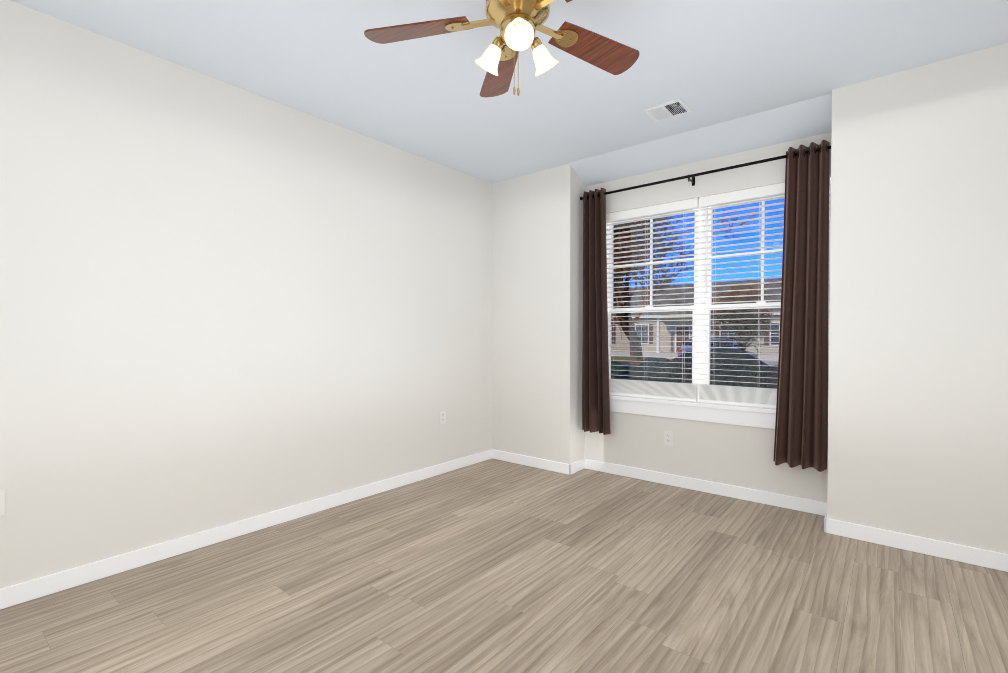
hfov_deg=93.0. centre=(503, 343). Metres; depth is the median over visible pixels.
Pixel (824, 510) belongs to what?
baseboard
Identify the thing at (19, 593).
baseboard
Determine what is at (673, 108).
ceiling vent
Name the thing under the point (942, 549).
baseboard
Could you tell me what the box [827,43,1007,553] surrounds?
wall
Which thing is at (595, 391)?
curtain
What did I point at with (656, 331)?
house
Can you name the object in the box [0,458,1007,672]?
floor
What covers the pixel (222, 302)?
wall
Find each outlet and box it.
[0,489,5,515]
[440,410,445,424]
[664,430,672,445]
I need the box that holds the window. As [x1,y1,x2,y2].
[606,175,830,428]
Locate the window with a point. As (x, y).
(702, 391)
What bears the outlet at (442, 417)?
attached to the wall at (222, 302)
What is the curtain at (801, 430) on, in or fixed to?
hanging from the curtain rod
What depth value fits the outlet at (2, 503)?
2.15 m
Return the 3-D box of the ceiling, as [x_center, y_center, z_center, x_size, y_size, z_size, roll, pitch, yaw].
[0.090,-1.597,1.480,4.890,0.120,5.795,1,1,39]
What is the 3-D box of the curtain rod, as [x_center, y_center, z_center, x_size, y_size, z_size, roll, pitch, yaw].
[1.451,-1.290,3.746,1.894,0.075,0.129,1,1,39]
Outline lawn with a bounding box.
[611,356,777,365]
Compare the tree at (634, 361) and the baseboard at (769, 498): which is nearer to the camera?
the baseboard at (769, 498)
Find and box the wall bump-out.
[492,164,584,463]
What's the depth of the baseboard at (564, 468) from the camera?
4.45 m
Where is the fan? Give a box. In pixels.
[364,0,639,96]
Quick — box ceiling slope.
[569,94,831,186]
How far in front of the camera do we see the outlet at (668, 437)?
3.93 m
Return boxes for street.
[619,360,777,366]
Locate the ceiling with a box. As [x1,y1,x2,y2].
[10,0,1007,183]
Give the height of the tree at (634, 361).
7.561 m
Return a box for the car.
[677,337,757,358]
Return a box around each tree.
[611,208,760,366]
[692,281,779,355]
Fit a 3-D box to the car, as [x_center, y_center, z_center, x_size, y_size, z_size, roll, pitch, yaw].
[12.824,0.474,28.733,4.660,1.747,2.160,0,1,-23]
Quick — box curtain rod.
[580,146,830,199]
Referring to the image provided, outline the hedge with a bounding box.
[611,348,777,388]
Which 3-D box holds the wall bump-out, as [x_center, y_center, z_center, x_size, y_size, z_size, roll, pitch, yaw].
[0.297,-0.223,4.753,1.122,2.740,0.483,1,1,39]
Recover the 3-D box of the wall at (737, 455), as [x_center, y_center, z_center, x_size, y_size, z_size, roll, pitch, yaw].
[1.555,-0.208,3.904,2.002,2.740,0.220,1,1,39]
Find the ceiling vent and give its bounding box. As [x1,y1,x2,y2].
[644,98,691,121]
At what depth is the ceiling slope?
3.55 m
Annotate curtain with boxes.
[582,188,610,434]
[773,140,829,471]
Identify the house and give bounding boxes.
[611,278,781,360]
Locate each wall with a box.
[0,0,491,588]
[584,132,830,502]
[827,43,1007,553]
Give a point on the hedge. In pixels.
(686, 377)
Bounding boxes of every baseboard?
[0,449,491,609]
[492,449,575,474]
[580,458,823,514]
[820,502,826,512]
[820,513,1007,571]
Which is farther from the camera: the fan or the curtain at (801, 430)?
the curtain at (801, 430)

